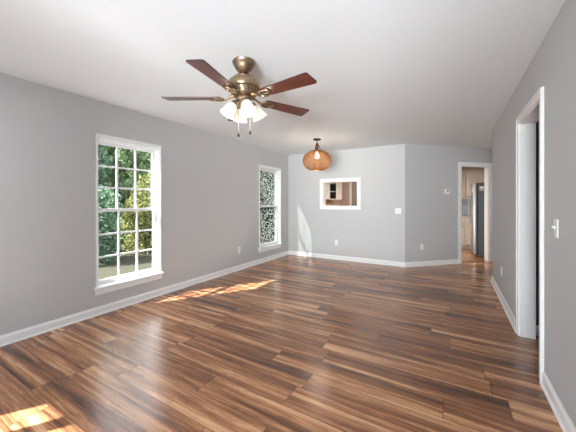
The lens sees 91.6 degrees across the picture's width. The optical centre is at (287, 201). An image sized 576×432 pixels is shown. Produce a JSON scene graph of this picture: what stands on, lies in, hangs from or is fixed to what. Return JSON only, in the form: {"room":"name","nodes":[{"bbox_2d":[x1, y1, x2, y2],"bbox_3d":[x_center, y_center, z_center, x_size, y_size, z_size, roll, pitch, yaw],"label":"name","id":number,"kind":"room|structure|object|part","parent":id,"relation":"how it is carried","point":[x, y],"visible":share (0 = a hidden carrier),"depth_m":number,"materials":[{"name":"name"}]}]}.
{"room":"empty living room","nodes":[
{"label":"empty living room","id":0,"kind":"room"},
{"bbox_2d":[0,73,287,335],"bbox_3d":[-0.819,0.065,5.640,0.160,2.440,10.600,0,0,30],"label":"wall","id":1,"kind":"structure","parent":0,"point":[210,181],"depth_m":3.04,"materials":[{"name":"grey paint"}]},
{"bbox_2d":[94,133,163,295],"bbox_3d":[-2.015,0.140,3.551,0.200,1.837,0.858,0,0,30],"label":"window","id":2,"kind":"structure","parent":1,"relation":"in","point":[106,285],"depth_m":3.64,"materials":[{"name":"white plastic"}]},
{"bbox_3d":[-2.066,-0.296,3.581,0.028,0.829,0.750,0,0,30],"label":"sash","id":3,"kind":"part","parent":2,"relation":"part of","materials":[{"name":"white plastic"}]},
{"bbox_3d":[-2.029,0.515,3.559,0.042,0.878,0.750,0,0,30],"label":"sash","id":4,"kind":"part","parent":2,"relation":"part of","materials":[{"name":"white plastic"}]},
{"bbox_3d":[-1.970,0.979,3.524,0.095,0.026,0.858,0,0,30],"label":"sill","id":5,"kind":"part","parent":2,"relation":"part of","materials":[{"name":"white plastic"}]},
{"bbox_2d":[0,251,288,346],"bbox_3d":[-1.649,1.239,4.040,0.027,0.092,6.600,0,0,30],"label":"baseboard","id":6,"kind":"structure","parent":1,"relation":"attached to","point":[25,333],"depth_m":3.31,"materials":[{"name":"white wood"}]},
{"bbox_2d":[258,165,282,252],"bbox_3d":[-0.437,0.140,6.240,0.200,1.837,0.890,0,0,30],"label":"window","id":7,"kind":"structure","parent":1,"relation":"in","point":[269,177],"depth_m":6.34,"materials":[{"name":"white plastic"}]},
{"bbox_3d":[-0.496,-0.299,6.275,0.004,0.771,0.740,0,0,30],"label":"pane","id":8,"kind":"part","parent":7,"relation":"part of","materials":[{"name":"clear glass"}]},
{"bbox_3d":[-0.488,-0.296,6.270,0.028,0.829,0.782,0,0,30],"label":"sash","id":9,"kind":"part","parent":7,"relation":"part of","materials":[{"name":"white plastic"}]},
{"bbox_3d":[-0.464,0.515,6.256,0.004,0.802,0.740,0,0,30],"label":"pane","id":10,"kind":"part","parent":7,"relation":"part of","materials":[{"name":"clear glass"}]},
{"bbox_3d":[-0.451,0.515,6.248,0.042,0.878,0.782,0,0,30],"label":"sash","id":11,"kind":"part","parent":7,"relation":"part of","materials":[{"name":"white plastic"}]},
{"bbox_3d":[-0.392,0.979,6.214,0.095,0.026,0.890,0,0,30],"label":"sill","id":12,"kind":"part","parent":7,"relation":"part of","materials":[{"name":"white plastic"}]},
{"bbox_2d":[0,248,562,431],"bbox_3d":[1.650,1.335,4.215,5.860,0.100,10.560,0,0,30],"label":"floor","id":13,"kind":"structure","parent":0,"point":[288,343],"depth_m":2.27,"materials":[{"name":"brown wood"}]},
{"bbox_2d":[462,217,464,248],"bbox_3d":[4.776,0.853,8.007,0.455,0.865,0.634,0,0,30],"label":"base cabinet","id":14,"kind":"object","parent":13,"relation":"on","point":[463,218],"visible":0.26,"depth_m":7.67,"materials":[{"name":"beige wood"}]},
{"bbox_3d":[4.636,0.895,7.768,0.431,0.550,0.028,0,0,30],"label":"door","id":15,"kind":"part","parent":14,"relation":"part of","materials":[{"name":"beige wood"}]},
{"bbox_2d":[465,217,470,248],"bbox_3d":[5.175,0.853,7.773,0.460,0.865,0.634,0,0,30],"label":"base cabinet","id":16,"kind":"object","parent":13,"relation":"on","point":[467,223],"visible":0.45,"depth_m":7.61,"materials":[{"name":"beige wood"}]},
{"bbox_3d":[5.035,0.895,7.534,0.436,0.550,0.028,0,0,30],"label":"door","id":17,"kind":"part","parent":16,"relation":"part of","materials":[{"name":"beige wood"}]},
{"bbox_2d":[468,183,483,256],"bbox_3d":[4.868,0.417,6.790,0.854,1.735,0.900,0,0,30],"label":"refrigerator","id":18,"kind":"object","parent":13,"relation":"on","point":[477,196],"visible":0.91,"depth_m":6.54,"materials":[{"name":"silver metal"}]},
{"bbox_3d":[4.493,0.165,6.900,0.096,0.814,0.028,0,0,30],"label":"handle","id":19,"kind":"part","parent":18,"relation":"part of","materials":[{"name":"silver metal"}]},
{"bbox_3d":[4.703,0.388,7.122,0.075,1.675,0.495,0,0,30],"label":"door","id":20,"kind":"part","parent":18,"relation":"part of","materials":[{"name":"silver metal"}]},
{"bbox_3d":[4.474,0.388,6.731,0.075,1.675,0.400,0,0,30],"label":"door","id":21,"kind":"part","parent":18,"relation":"part of","materials":[{"name":"silver metal"}]},
{"bbox_2d":[0,0,565,154],"bbox_3d":[1.650,-1.215,4.215,5.860,0.120,10.560,0,0,30],"label":"ceiling","id":22,"kind":"structure","parent":0,"point":[386,72],"depth_m":2.21,"materials":[{"name":"white paint"}]},
{"bbox_2d":[161,56,316,136],"bbox_3d":[-0.340,-0.845,2.283,1.253,0.621,1.276,0,0,30],"label":"ceiling fan","id":23,"kind":"object","parent":22,"relation":"hanging from","point":[244,87],"visible":1,"depth_m":2.23,"materials":[{"name":"gold metal"}]},
{"bbox_3d":[-0.787,-0.855,2.311,0.470,0.008,0.140,0,9,0],"label":"blade","id":24,"kind":"part","parent":23,"relation":"part of","materials":[{"name":"brown wood"}]},
{"bbox_3d":[-0.495,-0.855,1.907,0.140,0.008,0.470,9,3,18],"label":"blade","id":25,"kind":"part","parent":23,"relation":"part of","materials":[{"name":"brown wood"}]},
{"bbox_3d":[-0.481,-0.742,2.263,0.135,0.138,0.132,0,0,-22],"label":"lamp shade","id":26,"kind":"part","parent":23,"relation":"part of","materials":[{"name":"white glass"}]},
{"bbox_3d":[-0.410,-0.742,2.429,0.132,0.138,0.135,0,0,-22],"label":"lamp shade","id":27,"kind":"part","parent":23,"relation":"part of","materials":[{"name":"white glass"}]},
{"bbox_3d":[-0.316,-0.742,2.192,0.132,0.138,0.135,0,0,-22],"label":"lamp shade","id":28,"kind":"part","parent":23,"relation":"part of","materials":[{"name":"white glass"}]},
{"bbox_3d":[-0.244,-0.742,2.357,0.135,0.138,0.132,0,0,-22],"label":"lamp shade","id":29,"kind":"part","parent":23,"relation":"part of","materials":[{"name":"white glass"}]},
{"bbox_3d":[-0.019,-0.855,2.559,0.470,0.008,0.140,0,-9,-36],"label":"blade","id":30,"kind":"part","parent":23,"relation":"part of","materials":[{"name":"brown wood"}]},
{"bbox_3d":[-0.020,-0.855,2.060,0.470,0.008,0.140,0,-9,36],"label":"blade","id":31,"kind":"part","parent":23,"relation":"part of","materials":[{"name":"brown wood"}]},
{"bbox_2d":[303,138,331,170],"bbox_3d":[0.532,-0.867,5.137,0.525,0.575,0.526,0,0,42],"label":"pendant light","id":32,"kind":"object","parent":22,"relation":"hanging from","point":[318,162],"visible":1,"depth_m":5.00,"materials":[{"name":"orange glass"}]},
{"bbox_3d":[0.532,-0.763,5.137,0.526,0.362,0.526,0,0,30],"label":"lamp shade","id":33,"kind":"part","parent":32,"relation":"part of","materials":[{"name":"glass"}]},
{"bbox_2d":[288,144,404,261],"bbox_3d":[1.192,0.065,6.268,2.673,2.440,0.120,0,0,30],"label":"wall","id":34,"kind":"structure","parent":0,"point":[374,231],"depth_m":6.03,"materials":[{"name":"grey paint"}]},
{"bbox_2d":[320,177,360,209],"bbox_3d":[1.175,-0.180,6.268,0.947,0.694,0.146,0,0,30],"label":"trim","id":35,"kind":"structure","parent":34,"relation":"attached to","point":[323,182],"depth_m":6.22,"materials":[{"name":"white wood"}]},
{"bbox_2d":[288,250,404,266],"bbox_3d":[1.160,1.239,6.202,2.684,0.092,0.027,0,0,30],"label":"baseboard","id":36,"kind":"structure","parent":34,"relation":"attached to","point":[326,256],"depth_m":6.09,"materials":[{"name":"white wood"}]},
{"bbox_2d":[395,208,400,213],"bbox_3d":[2.200,0.180,5.594,0.118,0.116,0.025,0,0,30],"label":"light switch","id":37,"kind":"object","parent":34,"relation":"attached to","point":[397,210],"visible":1,"depth_m":5.60,"materials":[{"name":"white plastic"}]},
{"bbox_2d":[326,167,483,205],"bbox_3d":[3.408,0.065,7.172,5.580,2.440,3.680,0,0,30],"label":"wall","id":38,"kind":"structure","parent":0,"point":[345,201],"depth_m":9.93,"materials":[{"name":"beige paint"}]},
{"bbox_2d":[326,183,329,198],"bbox_3d":[0.866,-0.485,7.985,0.348,0.820,0.930,0,0,30],"label":"upper cabinet","id":39,"kind":"object","parent":38,"relation":"attached to","point":[327,184],"visible":0.19,"depth_m":8.15,"materials":[{"name":"brown wood"}]},
{"bbox_2d":[326,183,335,199],"bbox_3d":[1.239,-0.460,8.649,0.320,0.770,0.575,0,0,30],"label":"open shelf","id":40,"kind":"object","parent":38,"relation":"attached to","point":[332,185],"visible":0.25,"depth_m":8.84,"materials":[{"name":"brown wood"}]},
{"bbox_2d":[336,182,341,199],"bbox_3d":[1.516,-0.485,9.093,0.348,0.820,0.460,0,0,30],"label":"upper cabinet","id":41,"kind":"object","parent":38,"relation":"attached to","point":[338,185],"visible":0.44,"depth_m":8.98,"materials":[{"name":"brown wood"}]},
{"bbox_2d":[350,182,356,205],"bbox_3d":[2.558,0.233,9.636,0.910,2.105,0.090,0,0,30],"label":"door","id":42,"kind":"structure","parent":38,"relation":"in","point":[353,185],"depth_m":9.81,"materials":[{"name":"beige wood"}]},
{"bbox_3d":[2.570,0.233,9.657,0.910,2.105,0.040,0,0,30],"label":"casing","id":43,"kind":"part","parent":42,"relation":"part of","materials":[{"name":"white wood"}]},
{"bbox_2d":[462,199,470,214],"bbox_3d":[5.320,0.147,8.059,1.380,0.465,0.014,0,0,30],"label":"wall","id":44,"kind":"structure","parent":38,"relation":"attached to","point":[464,201],"depth_m":8.14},
{"bbox_2d":[462,170,465,198],"bbox_3d":[4.903,-0.490,8.095,0.385,0.810,0.374,0,0,30],"label":"upper cabinet","id":45,"kind":"object","parent":44,"relation":"attached to","point":[463,171],"visible":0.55,"depth_m":7.88,"materials":[{"name":"beige wood"}]},
{"bbox_3d":[4.829,-0.465,7.968,0.361,0.736,0.028,0,0,30],"label":"door","id":46,"kind":"part","parent":45,"relation":"part of","materials":[{"name":"beige wood"}]},
{"bbox_2d":[466,169,483,198],"bbox_3d":[5.280,-0.490,7.873,0.480,0.810,0.374,0,0,30],"label":"upper cabinet","id":47,"kind":"object","parent":44,"relation":"attached to","point":[472,176],"visible":0.56,"depth_m":7.78,"materials":[{"name":"beige wood"}]},
{"bbox_2d":[405,144,491,261],"bbox_3d":[3.443,0.065,5.875,2.360,2.440,0.085,0,0,-15],"label":"wall","id":48,"kind":"structure","parent":0,"point":[431,215],"depth_m":5.71,"materials":[{"name":"grey paint"}]},
{"bbox_2d":[405,259,458,266],"bbox_3d":[3.452,1.239,5.819,2.371,0.092,0.027,0,0,-15],"label":"baseboard","id":49,"kind":"structure","parent":48,"relation":"attached to","point":[451,261],"depth_m":5.68,"materials":[{"name":"white wood"}]},
{"bbox_2d":[444,189,449,193],"bbox_3d":[3.279,-0.215,5.774,0.136,0.108,0.027,0,0,-15],"label":"thermostat","id":50,"kind":"object","parent":48,"relation":"attached to","point":[446,191],"visible":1,"depth_m":5.76,"materials":[{"name":"white plastic"}]},
{"bbox_2d":[458,162,491,263],"bbox_3d":[3.980,0.223,6.005,0.886,2.125,0.111,0,0,-15],"label":"trim","id":51,"kind":"structure","parent":48,"relation":"attached to","point":[487,167],"depth_m":6.06,"materials":[{"name":"white wood"}]},
{"bbox_2d":[492,0,575,427],"bbox_3d":[1.780,0.065,1.819,0.110,2.440,6.240,0,0,30],"label":"wall","id":52,"kind":"structure","parent":0,"point":[552,67],"depth_m":1.81,"materials":[{"name":"grey paint"}]},
{"bbox_2d":[516,87,543,380],"bbox_3d":[2.072,0.234,2.335,0.136,2.101,0.887,0,0,30],"label":"trim","id":53,"kind":"structure","parent":52,"relation":"attached to","point":[533,112],"depth_m":2.64,"materials":[{"name":"white wood"}]},
{"bbox_2d":[490,276,575,431],"bbox_3d":[2.177,1.239,1.602,1.067,0.092,6.267,0,0,30],"label":"baseboard","id":54,"kind":"structure","parent":52,"relation":"attached to","point":[560,413],"depth_m":1.80,"materials":[{"name":"white wood"}]},
{"bbox_2d":[552,219,558,237],"bbox_3d":[1.659,0.165,1.745,0.025,0.116,0.072,0,0,30],"label":"light switch","id":55,"kind":"object","parent":52,"relation":"attached to","point":[556,221],"visible":1,"depth_m":1.73,"materials":[{"name":"white plastic"}]},
{"bbox_2d":[536,121,538,324],"bbox_3d":[2.733,0.065,1.921,1.430,2.440,1.240,0,0,30],"label":"wall","id":56,"kind":"structure","parent":0,"point":[537,123],"depth_m":2.71,"materials":[{"name":"grey paint"}]},
{"bbox_2d":[536,325,538,335],"bbox_3d":[2.972,1.239,2.368,1.390,0.092,0.027,0,0,30],"label":"baseboard","id":57,"kind":"structure","parent":56,"relation":"attached to","point":[537,326],"depth_m":2.70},
{"label":"outside","id":58,"kind":"structure","parent":0,"visible":0},
{"bbox_2d":[99,239,151,279],"bbox_3d":[-19.389,1.885,18.332,44.000,0.040,60.000,0,0,30],"label":"ground","id":59,"kind":"structure","parent":58,"point":[127,262],"depth_m":8.50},
{"bbox_2d":[98,144,111,216],"bbox_3d":[-8.050,-0.914,10.650,2.811,6.284,2.550,0,0,30],"label":"leafy tree","id":60,"kind":"object","parent":59,"relation":"on","point":[102,154],"visible":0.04,"depth_m":10.76,"materials":[{"name":"green plant"}]},
{"bbox_2d":[98,184,122,265],"bbox_3d":[-6.127,0.708,8.674,1.758,2.586,1.869,0,0,-45],"label":"leafy bush","id":61,"kind":"object","parent":59,"relation":"on","point":[105,225],"visible":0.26,"depth_m":8.69,"materials":[{"name":"green plant"}]},
{"bbox_2d":[99,145,131,236],"bbox_3d":[-9.554,-2.555,15.546,3.676,9.995,4.118,0,0,23],"label":"leafy tree","id":62,"kind":"object","parent":59,"relation":"on","point":[123,176],"visible":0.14,"depth_m":14.62,"materials":[{"name":"green plant"}]},
{"bbox_2d":[114,148,151,244],"bbox_3d":[-6.612,-0.797,13.078,2.595,5.894,2.461,0,0,30],"label":"leafy tree","id":63,"kind":"object","parent":59,"relation":"on","point":[143,158],"visible":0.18,"depth_m":12.36,"materials":[{"name":"green plant"}]},
{"bbox_2d":[121,173,151,255],"bbox_3d":[-5.273,0.489,10.240,1.532,3.212,1.550,0,0,30],"label":"leafy bush","id":64,"kind":"object","parent":59,"relation":"on","point":[144,217],"visible":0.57,"depth_m":9.94,"materials":[{"name":"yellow plant"}]}
]}

